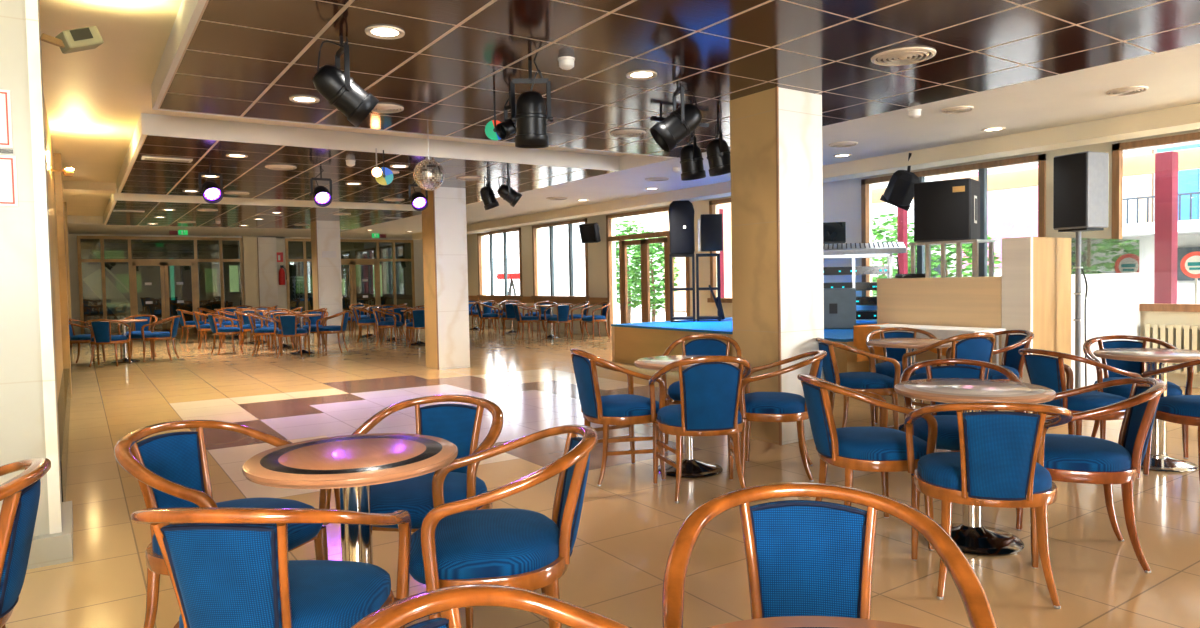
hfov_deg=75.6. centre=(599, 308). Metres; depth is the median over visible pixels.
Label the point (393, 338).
round table
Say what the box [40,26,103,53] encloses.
floodlight
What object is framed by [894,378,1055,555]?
round table
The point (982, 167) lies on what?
window
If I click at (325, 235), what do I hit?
pillar
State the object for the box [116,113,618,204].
ceiling panel
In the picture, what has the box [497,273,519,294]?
barrier
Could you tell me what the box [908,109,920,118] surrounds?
smoke detector
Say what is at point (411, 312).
armchair
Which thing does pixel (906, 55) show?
air vent
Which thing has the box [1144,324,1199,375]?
radiator
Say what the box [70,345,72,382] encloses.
baseboard
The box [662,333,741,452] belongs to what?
armchair
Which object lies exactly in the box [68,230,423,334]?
wall
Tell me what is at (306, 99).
recessed light
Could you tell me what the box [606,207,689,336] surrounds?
door
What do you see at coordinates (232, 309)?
armchair
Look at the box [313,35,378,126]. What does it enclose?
spotlight
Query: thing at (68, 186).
beam
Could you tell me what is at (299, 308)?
armchair
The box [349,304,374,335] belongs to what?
armchair
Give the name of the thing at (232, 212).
ceiling panel
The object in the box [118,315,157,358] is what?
armchair
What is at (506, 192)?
spotlight
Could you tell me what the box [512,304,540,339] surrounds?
armchair
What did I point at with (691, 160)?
spotlight
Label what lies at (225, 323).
armchair
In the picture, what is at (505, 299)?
armchair
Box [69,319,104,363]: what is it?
armchair
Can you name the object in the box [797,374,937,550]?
armchair
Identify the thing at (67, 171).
wall spotlight
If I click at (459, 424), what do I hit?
armchair
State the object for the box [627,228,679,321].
tree
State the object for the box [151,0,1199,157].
ceiling panel
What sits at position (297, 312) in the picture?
round table
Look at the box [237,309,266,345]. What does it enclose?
armchair
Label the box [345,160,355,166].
smoke detector
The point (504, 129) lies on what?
spotlight
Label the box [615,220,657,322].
tree
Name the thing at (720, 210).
post
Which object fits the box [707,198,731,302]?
window
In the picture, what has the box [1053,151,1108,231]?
loudspeaker
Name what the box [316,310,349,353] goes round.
armchair
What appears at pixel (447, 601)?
armchair
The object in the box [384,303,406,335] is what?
armchair
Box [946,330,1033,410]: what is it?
armchair
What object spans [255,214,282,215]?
diffuser
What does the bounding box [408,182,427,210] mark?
spotlight
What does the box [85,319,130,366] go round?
armchair
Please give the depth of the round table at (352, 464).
2.43 m
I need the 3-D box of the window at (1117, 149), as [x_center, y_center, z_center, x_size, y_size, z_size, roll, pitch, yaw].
[6.639,-0.900,7.711,0.130,1.890,2.840,-3,3,-34]
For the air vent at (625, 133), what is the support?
attached to the ceiling panel at (228, 58)
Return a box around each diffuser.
[113,210,144,212]
[141,156,192,162]
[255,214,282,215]
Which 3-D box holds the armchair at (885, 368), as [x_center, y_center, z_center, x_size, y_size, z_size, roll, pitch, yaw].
[2.634,0.575,6.737,0.618,0.789,0.630,-1,2,14]
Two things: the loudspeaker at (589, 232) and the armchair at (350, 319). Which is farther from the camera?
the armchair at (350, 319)
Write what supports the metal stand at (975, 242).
on the counter
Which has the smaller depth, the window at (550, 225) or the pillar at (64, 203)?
the pillar at (64, 203)
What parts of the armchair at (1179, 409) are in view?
leg, arm rail, seat rail, seat, leg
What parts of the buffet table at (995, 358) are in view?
leg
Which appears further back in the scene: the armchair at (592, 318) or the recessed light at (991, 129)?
the armchair at (592, 318)
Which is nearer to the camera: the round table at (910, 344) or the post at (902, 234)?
the round table at (910, 344)
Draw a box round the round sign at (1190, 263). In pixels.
[1180,251,1199,303]
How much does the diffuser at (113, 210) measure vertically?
0.014 m
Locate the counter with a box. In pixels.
[877,276,1001,366]
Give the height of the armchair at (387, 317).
0.789 m
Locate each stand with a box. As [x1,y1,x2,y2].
[709,285,724,319]
[909,239,995,277]
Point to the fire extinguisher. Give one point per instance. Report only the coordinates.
(281, 270)
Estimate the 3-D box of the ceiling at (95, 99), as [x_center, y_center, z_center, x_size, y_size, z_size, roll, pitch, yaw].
[-2.350,-2.005,10.983,11.750,0.100,27.300,-3,3,-34]
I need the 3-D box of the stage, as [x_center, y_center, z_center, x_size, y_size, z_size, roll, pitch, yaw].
[2.631,0.522,11.049,2.915,0.575,4.445,-3,3,-34]
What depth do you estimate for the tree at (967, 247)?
16.17 m
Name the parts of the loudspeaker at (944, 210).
handle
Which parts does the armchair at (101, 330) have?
leg, leg, backrest, arm rail, seat, seat rail, leg, leg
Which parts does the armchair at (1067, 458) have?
leg, seat, arm rail, seat rail, leg, leg, backrest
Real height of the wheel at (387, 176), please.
0.367 m
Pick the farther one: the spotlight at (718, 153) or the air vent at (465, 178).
the air vent at (465, 178)
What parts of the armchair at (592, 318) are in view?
leg, leg, seat, seat rail, arm rail, backrest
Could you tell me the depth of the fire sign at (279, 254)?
22.60 m
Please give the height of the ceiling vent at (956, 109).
0.018 m
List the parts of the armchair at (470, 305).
backrest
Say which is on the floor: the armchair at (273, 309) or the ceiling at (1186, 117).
the armchair at (273, 309)
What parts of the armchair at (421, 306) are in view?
arm rail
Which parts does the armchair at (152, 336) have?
leg, leg, seat, seat rail, arm rail, leg, leg, backrest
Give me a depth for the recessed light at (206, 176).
9.78 m
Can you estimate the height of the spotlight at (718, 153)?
0.536 m
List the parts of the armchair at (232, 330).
backrest, leg, leg, arm rail, seat rail, seat, leg, leg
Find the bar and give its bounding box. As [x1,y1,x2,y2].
[650,111,708,126]
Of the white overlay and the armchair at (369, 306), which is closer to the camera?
the white overlay
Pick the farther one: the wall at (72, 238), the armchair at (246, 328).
the wall at (72, 238)
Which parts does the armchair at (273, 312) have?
leg, backrest, arm rail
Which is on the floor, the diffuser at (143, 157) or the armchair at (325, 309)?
the armchair at (325, 309)
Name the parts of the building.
peach panel, pink panel, peach panel, balcony railing, blue panel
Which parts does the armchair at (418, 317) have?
leg, arm rail, seat rail, backrest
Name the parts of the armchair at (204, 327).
leg, seat rail, arm rail, seat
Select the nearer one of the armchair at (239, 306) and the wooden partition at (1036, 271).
the wooden partition at (1036, 271)
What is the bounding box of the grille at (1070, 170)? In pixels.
[1053,153,1086,227]
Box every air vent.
[178,221,195,222]
[197,209,217,211]
[224,192,248,194]
[265,165,296,169]
[333,213,350,214]
[372,104,403,112]
[383,198,404,200]
[456,176,481,180]
[610,129,645,137]
[871,47,935,65]
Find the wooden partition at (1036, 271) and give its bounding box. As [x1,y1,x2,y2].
[1002,237,1070,383]
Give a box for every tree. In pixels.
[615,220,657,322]
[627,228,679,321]
[872,213,937,295]
[908,234,1001,276]
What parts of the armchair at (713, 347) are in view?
leg, seat rail, seat, arm rail, backrest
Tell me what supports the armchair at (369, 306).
on the floor
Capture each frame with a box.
[669,254,694,321]
[696,253,720,321]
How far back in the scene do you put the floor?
4.50 m
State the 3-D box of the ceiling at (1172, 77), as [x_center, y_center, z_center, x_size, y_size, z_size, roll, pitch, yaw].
[-1.822,-1.882,11.283,9.950,0.188,27.200,-3,3,-34]
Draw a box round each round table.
[103,319,147,362]
[222,308,250,338]
[242,433,457,563]
[245,310,271,342]
[264,311,299,347]
[281,314,320,354]
[359,306,375,336]
[378,308,408,340]
[401,309,424,344]
[469,302,483,329]
[497,303,525,333]
[536,305,561,337]
[634,355,738,477]
[707,616,919,627]
[867,338,951,431]
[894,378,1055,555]
[1093,348,1199,472]
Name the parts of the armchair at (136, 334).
leg, leg, seat, arm rail, backrest, leg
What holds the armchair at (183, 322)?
on the floor
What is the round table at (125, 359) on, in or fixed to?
on the floor
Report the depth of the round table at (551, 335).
17.20 m
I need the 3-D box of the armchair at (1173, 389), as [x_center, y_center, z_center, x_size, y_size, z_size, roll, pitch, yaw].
[3.757,0.601,5.449,0.618,0.789,0.630,0,2,18]
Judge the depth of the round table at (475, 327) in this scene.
20.82 m
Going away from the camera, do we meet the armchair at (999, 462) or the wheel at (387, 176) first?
the armchair at (999, 462)
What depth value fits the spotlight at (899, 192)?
8.91 m
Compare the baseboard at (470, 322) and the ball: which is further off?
the baseboard at (470, 322)
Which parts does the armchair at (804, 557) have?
backrest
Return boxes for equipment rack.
[823,257,892,318]
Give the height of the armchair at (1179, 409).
0.789 m
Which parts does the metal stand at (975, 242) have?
plate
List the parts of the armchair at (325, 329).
leg, leg, seat, seat rail, arm rail, leg, leg, backrest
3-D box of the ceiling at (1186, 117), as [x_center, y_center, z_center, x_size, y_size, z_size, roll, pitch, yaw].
[1.663,-1.893,11.951,0.370,0.350,24.400,-3,3,-34]
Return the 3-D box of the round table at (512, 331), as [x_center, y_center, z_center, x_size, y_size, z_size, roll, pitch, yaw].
[-2.157,0.239,19.019,0.706,0.731,0.706,-3,3,-34]
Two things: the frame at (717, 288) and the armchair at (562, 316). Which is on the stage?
the frame at (717, 288)
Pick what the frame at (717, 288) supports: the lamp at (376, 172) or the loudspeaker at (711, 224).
the loudspeaker at (711, 224)
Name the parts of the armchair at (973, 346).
seat, arm rail, backrest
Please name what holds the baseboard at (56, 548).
attached to the wall at (22, 425)
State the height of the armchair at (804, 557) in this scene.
0.789 m
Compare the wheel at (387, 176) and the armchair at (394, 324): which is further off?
the armchair at (394, 324)
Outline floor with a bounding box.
[5,324,1199,627]
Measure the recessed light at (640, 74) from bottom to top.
0.014 m
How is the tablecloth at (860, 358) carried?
hanging from the buffet table at (995, 358)
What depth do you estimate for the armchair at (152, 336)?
13.46 m
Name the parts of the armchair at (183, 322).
backrest, arm rail, seat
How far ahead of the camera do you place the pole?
7.36 m
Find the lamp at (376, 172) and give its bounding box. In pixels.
[371,148,382,177]
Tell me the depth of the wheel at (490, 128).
5.74 m
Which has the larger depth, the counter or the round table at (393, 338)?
the round table at (393, 338)
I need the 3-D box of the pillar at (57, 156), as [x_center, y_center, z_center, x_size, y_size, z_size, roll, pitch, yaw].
[-6.512,-0.377,9.171,0.310,2.860,0.500,-3,3,-34]
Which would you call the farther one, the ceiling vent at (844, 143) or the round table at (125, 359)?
the round table at (125, 359)
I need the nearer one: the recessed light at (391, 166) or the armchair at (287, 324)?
the recessed light at (391, 166)
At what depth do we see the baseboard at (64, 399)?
5.75 m
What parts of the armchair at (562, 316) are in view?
seat, arm rail, seat rail, backrest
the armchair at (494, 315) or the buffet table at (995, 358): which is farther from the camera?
the armchair at (494, 315)
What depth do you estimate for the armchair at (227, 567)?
1.73 m
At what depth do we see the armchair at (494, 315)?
18.67 m
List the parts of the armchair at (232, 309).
backrest, arm rail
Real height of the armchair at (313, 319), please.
0.789 m
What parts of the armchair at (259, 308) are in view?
backrest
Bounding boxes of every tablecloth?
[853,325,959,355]
[857,323,888,361]
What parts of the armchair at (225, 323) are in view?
arm rail, seat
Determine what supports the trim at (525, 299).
attached to the wall at (842, 198)
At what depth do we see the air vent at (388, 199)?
12.76 m
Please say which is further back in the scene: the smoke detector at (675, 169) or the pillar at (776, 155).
the smoke detector at (675, 169)
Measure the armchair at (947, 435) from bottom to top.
0.789 m
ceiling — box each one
[39,0,625,224]
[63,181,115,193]
[67,43,1199,238]
[412,103,1199,239]
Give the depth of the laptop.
11.00 m
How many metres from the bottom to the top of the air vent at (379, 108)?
0.018 m
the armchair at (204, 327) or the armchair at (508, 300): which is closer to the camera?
the armchair at (204, 327)
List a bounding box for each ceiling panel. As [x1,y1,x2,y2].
[103,188,421,229]
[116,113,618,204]
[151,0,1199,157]
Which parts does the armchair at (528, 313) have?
seat, arm rail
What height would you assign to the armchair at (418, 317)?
0.789 m
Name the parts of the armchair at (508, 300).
arm rail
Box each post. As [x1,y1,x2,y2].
[719,209,723,297]
[897,207,907,273]
[1154,151,1177,303]
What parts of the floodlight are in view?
glass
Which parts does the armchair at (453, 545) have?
leg, seat, seat rail, leg, backrest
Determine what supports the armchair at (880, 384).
on the floor
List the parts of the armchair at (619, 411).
backrest, leg, leg, arm rail, seat rail, seat, leg, leg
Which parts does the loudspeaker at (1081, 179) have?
mount plate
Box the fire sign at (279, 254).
[277,252,282,261]
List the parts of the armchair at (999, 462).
leg, leg, seat, seat rail, arm rail, backrest, leg, leg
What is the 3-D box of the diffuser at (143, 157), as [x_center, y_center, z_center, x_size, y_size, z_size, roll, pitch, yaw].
[-4.705,-1.619,8.408,0.480,0.014,0.180,-3,3,-34]
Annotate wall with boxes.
[0,0,61,535]
[43,93,62,402]
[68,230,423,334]
[242,236,258,315]
[467,129,1199,387]
[1071,238,1140,388]
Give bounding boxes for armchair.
[0,458,50,627]
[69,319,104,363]
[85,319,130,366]
[114,420,330,627]
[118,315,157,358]
[131,507,410,627]
[141,315,180,361]
[176,309,206,343]
[192,311,224,348]
[197,307,222,339]
[206,313,242,354]
[214,309,242,343]
[220,307,246,340]
[230,305,253,336]
[233,311,266,349]
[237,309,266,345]
[246,313,280,355]
[250,307,273,340]
[263,308,293,345]
[265,311,296,350]
[273,313,310,357]
[290,306,302,340]
[296,308,326,346]
[296,310,327,350]
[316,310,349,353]
[334,394,503,627]
[343,310,354,337]
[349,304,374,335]
[351,584,631,627]
[352,306,380,341]
[359,305,384,338]
[372,307,402,345]
[377,304,402,339]
[383,306,411,342]
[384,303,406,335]
[403,308,424,347]
[409,305,423,342]
[409,312,414,339]
[410,425,597,627]
[469,300,480,326]
[471,301,495,329]
[475,302,500,334]
[488,299,507,328]
[499,302,524,334]
[500,300,522,331]
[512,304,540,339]
[525,300,548,332]
[534,301,559,336]
[544,303,573,340]
[564,301,590,337]
[570,348,665,485]
[581,302,609,338]
[648,355,750,502]
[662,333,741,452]
[662,482,997,627]
[738,350,826,481]
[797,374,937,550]
[816,338,900,429]
[866,327,941,423]
[900,359,1027,527]
[902,332,995,431]
[904,402,1072,608]
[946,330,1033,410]
[1014,378,1165,572]
[1019,348,1144,478]
[1083,335,1193,458]
[1141,359,1199,481]
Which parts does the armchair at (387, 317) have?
seat, arm rail, backrest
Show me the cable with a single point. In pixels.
(1081, 266)
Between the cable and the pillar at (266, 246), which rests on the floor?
the pillar at (266, 246)
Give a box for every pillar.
[53,153,71,397]
[63,202,72,355]
[257,237,277,316]
[310,220,342,343]
[421,187,469,369]
[730,86,823,445]
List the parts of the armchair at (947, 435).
seat, seat rail, backrest, arm rail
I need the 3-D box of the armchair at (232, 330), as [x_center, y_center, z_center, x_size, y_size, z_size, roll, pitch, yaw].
[-7.141,0.465,14.740,0.630,0.789,0.618,-3,3,-43]
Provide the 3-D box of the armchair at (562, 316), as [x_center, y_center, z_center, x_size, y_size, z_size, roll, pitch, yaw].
[-0.861,0.274,16.631,0.618,0.789,0.630,-2,2,-23]
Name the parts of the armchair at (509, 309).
seat rail, backrest, arm rail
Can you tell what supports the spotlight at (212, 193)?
hanging from the ceiling panel at (207, 142)
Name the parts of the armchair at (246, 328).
arm rail, seat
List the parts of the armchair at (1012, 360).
arm rail, seat, seat rail, backrest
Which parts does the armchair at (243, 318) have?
backrest, arm rail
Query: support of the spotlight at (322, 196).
hanging from the ceiling panel at (207, 142)
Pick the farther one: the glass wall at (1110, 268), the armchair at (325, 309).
the armchair at (325, 309)
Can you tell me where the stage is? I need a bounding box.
[611,317,876,379]
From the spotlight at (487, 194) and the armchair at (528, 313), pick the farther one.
the armchair at (528, 313)
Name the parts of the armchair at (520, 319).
backrest, arm rail, seat rail, seat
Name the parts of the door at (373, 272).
pane, transom pane, pane, transom pane, pane, transom pane, pane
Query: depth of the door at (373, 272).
24.19 m
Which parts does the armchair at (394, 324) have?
leg, arm rail, seat rail, seat, leg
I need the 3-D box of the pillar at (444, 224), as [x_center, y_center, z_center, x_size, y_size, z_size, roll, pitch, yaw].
[-2.321,-0.459,11.612,0.512,2.682,0.512,-3,3,-34]
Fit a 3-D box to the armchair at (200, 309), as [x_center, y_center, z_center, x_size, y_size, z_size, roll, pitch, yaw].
[-9.518,0.353,18.966,0.630,0.789,0.618,-2,2,-19]
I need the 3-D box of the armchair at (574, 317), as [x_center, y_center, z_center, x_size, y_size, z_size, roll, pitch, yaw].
[-0.511,0.237,17.431,0.630,0.789,0.618,-2,2,-21]
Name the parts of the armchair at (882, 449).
backrest, leg, leg, arm rail, seat rail, seat, leg, leg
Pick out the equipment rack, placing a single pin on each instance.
(860, 300)
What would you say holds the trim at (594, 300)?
attached to the wall at (842, 198)
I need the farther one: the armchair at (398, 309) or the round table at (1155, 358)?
the armchair at (398, 309)
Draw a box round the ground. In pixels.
[617,310,685,323]
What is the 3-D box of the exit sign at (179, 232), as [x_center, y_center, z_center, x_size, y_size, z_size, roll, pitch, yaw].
[-10.025,-1.814,18.410,0.380,0.120,0.046,-3,3,-34]
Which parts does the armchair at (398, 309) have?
arm rail, backrest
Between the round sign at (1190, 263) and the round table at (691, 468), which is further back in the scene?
the round sign at (1190, 263)
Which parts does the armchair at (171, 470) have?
leg, backrest, arm rail, seat rail, seat, leg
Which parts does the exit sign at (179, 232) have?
maroon plate, green plate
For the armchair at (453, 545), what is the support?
on the floor
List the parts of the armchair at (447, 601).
backrest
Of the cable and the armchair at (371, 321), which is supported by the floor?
the armchair at (371, 321)
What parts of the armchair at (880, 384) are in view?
backrest, leg, leg, arm rail, seat rail, seat, leg, leg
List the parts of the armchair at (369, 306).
arm rail, backrest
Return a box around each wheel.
[375,150,393,184]
[485,92,501,140]
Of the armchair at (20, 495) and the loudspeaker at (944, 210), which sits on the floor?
the armchair at (20, 495)
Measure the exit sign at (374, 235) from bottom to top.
0.120 m
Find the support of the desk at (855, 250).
on the equipment rack
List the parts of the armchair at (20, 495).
seat rail, backrest, arm rail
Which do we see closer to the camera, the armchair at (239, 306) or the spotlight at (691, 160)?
the spotlight at (691, 160)
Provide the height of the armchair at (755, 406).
0.789 m
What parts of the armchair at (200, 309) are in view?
arm rail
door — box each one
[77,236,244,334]
[340,239,414,325]
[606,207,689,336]
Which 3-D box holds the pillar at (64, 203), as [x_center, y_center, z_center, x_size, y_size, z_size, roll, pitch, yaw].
[-9.875,-0.497,14.138,0.310,2.860,0.500,-3,3,-34]
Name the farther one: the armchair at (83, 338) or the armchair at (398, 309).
the armchair at (398, 309)
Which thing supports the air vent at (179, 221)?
attached to the ceiling panel at (232, 212)
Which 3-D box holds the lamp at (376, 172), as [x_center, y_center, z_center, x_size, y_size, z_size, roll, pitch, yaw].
[-2.315,-1.505,8.013,0.116,0.305,0.101,-2,2,-16]
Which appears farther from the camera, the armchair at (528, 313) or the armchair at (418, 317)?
the armchair at (528, 313)
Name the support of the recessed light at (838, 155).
in the ceiling at (1172, 77)
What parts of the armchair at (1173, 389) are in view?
leg, leg, backrest, seat, arm rail, leg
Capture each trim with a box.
[25,0,61,533]
[468,296,478,301]
[479,298,521,302]
[522,296,533,302]
[534,299,588,304]
[589,297,607,304]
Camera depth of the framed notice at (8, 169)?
3.51 m
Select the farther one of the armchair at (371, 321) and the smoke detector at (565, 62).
the armchair at (371, 321)
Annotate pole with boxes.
[1073,231,1082,387]
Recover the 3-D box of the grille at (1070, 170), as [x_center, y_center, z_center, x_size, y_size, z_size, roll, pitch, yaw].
[4.392,-1.100,7.248,0.044,0.670,0.316,-2,2,-24]
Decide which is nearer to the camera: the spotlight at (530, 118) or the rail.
the rail
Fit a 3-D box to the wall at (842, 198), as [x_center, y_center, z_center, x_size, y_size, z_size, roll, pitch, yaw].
[2.385,-0.735,14.220,0.220,2.860,27.300,-3,3,-34]
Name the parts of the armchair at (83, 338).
backrest, leg, seat, seat rail, arm rail, leg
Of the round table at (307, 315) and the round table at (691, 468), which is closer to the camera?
the round table at (691, 468)
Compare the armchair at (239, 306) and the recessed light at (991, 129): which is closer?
the recessed light at (991, 129)
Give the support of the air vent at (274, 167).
attached to the ceiling panel at (207, 142)
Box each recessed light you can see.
[201,175,219,177]
[226,154,247,157]
[289,96,319,103]
[365,25,404,38]
[390,165,407,167]
[626,70,656,79]
[833,154,851,157]
[981,127,1005,131]
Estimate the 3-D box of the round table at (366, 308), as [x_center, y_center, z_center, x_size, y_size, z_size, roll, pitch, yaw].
[-5.630,0.314,18.784,0.706,0.731,0.706,-3,3,-34]
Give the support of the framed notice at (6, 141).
attached to the wall at (22, 425)
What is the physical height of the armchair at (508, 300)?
0.789 m
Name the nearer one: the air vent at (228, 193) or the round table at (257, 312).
the air vent at (228, 193)
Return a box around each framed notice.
[0,89,12,147]
[0,155,17,206]
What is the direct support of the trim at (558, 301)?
attached to the wall at (842, 198)
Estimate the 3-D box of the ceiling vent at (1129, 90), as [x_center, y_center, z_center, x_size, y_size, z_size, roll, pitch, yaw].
[4.114,-1.698,6.042,0.278,0.018,0.278,-3,3,-34]
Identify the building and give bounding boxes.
[512,144,1199,311]
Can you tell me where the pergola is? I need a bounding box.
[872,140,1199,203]
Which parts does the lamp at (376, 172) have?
bulb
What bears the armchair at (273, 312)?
on the floor
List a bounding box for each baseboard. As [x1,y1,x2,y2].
[27,501,72,569]
[57,369,70,501]
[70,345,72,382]
[469,321,607,335]
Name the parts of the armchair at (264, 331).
backrest, leg, leg, arm rail, seat rail, seat, leg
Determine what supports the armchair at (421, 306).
on the floor
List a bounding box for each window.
[285,238,312,321]
[477,228,521,298]
[531,218,589,299]
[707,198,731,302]
[861,154,1045,305]
[1111,132,1199,311]
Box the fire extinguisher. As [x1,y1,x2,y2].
[279,265,286,284]
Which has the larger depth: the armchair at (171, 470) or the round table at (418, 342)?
the round table at (418, 342)
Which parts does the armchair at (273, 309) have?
arm rail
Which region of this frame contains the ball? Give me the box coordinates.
[413,137,444,190]
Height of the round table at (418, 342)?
0.731 m
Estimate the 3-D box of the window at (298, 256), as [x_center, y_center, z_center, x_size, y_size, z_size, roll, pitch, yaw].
[-8.763,-0.750,23.044,1.100,2.660,0.090,-3,3,-34]
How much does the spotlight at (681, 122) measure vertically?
0.492 m
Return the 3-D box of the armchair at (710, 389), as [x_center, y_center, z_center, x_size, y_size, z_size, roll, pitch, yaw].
[0.602,0.670,4.603,0.594,0.836,0.594,-1,2,-7]
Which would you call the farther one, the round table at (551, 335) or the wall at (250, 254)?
the wall at (250, 254)
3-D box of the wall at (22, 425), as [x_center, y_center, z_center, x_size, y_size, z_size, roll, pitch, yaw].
[-3.360,-0.223,3.433,1.495,2.860,0.600,-3,3,-34]
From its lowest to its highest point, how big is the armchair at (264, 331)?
0.789 m
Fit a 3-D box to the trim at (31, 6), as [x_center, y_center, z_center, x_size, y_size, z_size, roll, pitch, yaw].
[-2.586,-0.304,3.588,0.047,2.740,0.012,-3,3,-34]
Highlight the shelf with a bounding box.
[673,316,692,317]
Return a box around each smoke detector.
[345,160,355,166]
[558,56,574,69]
[672,167,680,172]
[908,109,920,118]
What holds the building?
on the ground
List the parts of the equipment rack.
frame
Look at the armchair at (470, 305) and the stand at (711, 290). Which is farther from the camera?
the armchair at (470, 305)
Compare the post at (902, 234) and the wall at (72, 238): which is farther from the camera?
the wall at (72, 238)
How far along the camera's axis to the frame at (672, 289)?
12.35 m
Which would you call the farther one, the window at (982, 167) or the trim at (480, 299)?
the trim at (480, 299)
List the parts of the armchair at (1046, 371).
backrest, leg, leg, arm rail, seat rail, seat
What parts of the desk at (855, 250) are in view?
frame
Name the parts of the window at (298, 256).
transom pane, pane, transom pane, pane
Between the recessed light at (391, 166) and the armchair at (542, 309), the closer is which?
the recessed light at (391, 166)
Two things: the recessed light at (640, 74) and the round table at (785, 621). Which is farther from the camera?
the recessed light at (640, 74)
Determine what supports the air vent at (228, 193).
attached to the ceiling panel at (207, 142)
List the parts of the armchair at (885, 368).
leg, backrest, seat, arm rail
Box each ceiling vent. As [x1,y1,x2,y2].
[546,197,567,199]
[645,177,668,180]
[829,141,857,147]
[941,106,973,113]
[1106,86,1148,95]
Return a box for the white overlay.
[880,327,974,340]
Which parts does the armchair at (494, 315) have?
backrest, arm rail, seat rail, seat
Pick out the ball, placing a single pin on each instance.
(428, 174)
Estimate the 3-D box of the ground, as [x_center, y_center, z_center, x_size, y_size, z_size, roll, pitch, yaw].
[15.149,0.349,22.345,29.930,0.100,70.000,-3,3,-34]
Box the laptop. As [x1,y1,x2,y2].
[823,222,845,243]
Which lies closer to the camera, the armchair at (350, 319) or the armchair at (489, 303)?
the armchair at (350, 319)
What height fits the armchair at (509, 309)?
0.789 m
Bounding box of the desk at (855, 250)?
[823,242,906,258]
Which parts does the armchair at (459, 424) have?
arm rail, seat, seat rail, backrest, leg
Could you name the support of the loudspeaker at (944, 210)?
on the metal stand at (975, 242)
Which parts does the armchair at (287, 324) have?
leg, leg, backrest, arm rail, seat rail, seat, leg, leg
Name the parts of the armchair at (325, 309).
arm rail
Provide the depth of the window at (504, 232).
21.81 m
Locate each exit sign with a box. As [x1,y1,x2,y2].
[170,230,187,234]
[372,233,385,237]
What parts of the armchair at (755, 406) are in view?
leg, leg, seat, seat rail, arm rail, leg, leg, backrest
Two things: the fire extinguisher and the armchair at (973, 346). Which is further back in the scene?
the fire extinguisher
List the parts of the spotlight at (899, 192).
barn door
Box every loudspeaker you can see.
[579,223,600,242]
[668,200,694,253]
[698,214,722,251]
[914,178,979,242]
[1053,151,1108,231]
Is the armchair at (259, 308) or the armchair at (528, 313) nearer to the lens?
the armchair at (259, 308)
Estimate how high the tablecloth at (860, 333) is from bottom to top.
0.318 m
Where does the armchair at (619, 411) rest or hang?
on the floor
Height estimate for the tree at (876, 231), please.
3.009 m
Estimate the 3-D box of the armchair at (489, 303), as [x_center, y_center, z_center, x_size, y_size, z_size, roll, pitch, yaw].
[-3.045,0.178,20.328,0.618,0.789,0.630,-2,3,-33]
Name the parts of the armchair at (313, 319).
seat, arm rail, backrest, leg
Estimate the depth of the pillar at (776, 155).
5.92 m
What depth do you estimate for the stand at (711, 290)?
12.33 m
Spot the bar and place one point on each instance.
(652, 118)
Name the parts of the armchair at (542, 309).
backrest, arm rail, seat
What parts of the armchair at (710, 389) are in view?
leg, leg, seat, arm rail, seat rail, backrest, leg, leg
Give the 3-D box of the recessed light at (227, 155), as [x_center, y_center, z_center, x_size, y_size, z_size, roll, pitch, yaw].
[-3.879,-1.633,8.266,0.216,0.014,0.216,-3,3,-34]
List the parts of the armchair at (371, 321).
arm rail, seat rail, seat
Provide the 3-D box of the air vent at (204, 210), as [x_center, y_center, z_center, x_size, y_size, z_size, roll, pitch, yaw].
[-7.116,-1.779,14.018,0.348,0.018,0.348,-3,3,-34]
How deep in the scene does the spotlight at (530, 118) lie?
4.87 m
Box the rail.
[0,149,12,153]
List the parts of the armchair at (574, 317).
leg, seat, arm rail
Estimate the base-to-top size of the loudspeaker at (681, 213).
0.895 m
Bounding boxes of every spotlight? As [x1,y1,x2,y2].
[51,167,73,176]
[198,165,222,203]
[310,170,331,206]
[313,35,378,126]
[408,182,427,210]
[480,171,498,209]
[496,91,516,138]
[497,168,521,206]
[510,60,552,147]
[650,84,701,151]
[680,130,705,180]
[706,112,730,175]
[880,153,919,210]
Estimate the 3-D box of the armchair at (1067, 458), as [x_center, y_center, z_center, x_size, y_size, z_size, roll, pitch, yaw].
[2.173,0.705,3.492,0.630,0.789,0.618,0,2,21]
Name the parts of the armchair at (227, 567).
backrest, seat rail, seat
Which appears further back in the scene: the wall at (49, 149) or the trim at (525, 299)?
the trim at (525, 299)
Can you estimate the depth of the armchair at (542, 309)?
17.98 m
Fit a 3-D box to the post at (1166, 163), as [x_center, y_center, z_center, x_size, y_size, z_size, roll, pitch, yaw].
[7.019,-0.497,9.596,0.180,2.850,0.180,-3,3,-34]
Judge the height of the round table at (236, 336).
0.731 m
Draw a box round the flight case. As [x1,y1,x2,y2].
[824,288,855,328]
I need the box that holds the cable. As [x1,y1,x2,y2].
[1081,266,1087,385]
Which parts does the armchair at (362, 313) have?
backrest, arm rail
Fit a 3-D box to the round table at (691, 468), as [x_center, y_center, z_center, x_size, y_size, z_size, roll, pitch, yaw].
[0.586,0.704,5.112,0.706,0.731,0.706,-3,3,-34]
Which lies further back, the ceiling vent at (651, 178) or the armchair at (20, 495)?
the ceiling vent at (651, 178)
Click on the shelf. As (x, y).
(673, 316)
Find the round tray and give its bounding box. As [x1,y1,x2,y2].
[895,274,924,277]
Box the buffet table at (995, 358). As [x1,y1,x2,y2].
[867,324,1005,364]
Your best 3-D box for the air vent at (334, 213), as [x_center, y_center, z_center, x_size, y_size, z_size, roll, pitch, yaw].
[-5.114,-1.866,15.323,0.348,0.018,0.348,-3,3,-34]
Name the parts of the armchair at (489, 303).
arm rail, backrest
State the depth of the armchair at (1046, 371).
4.72 m

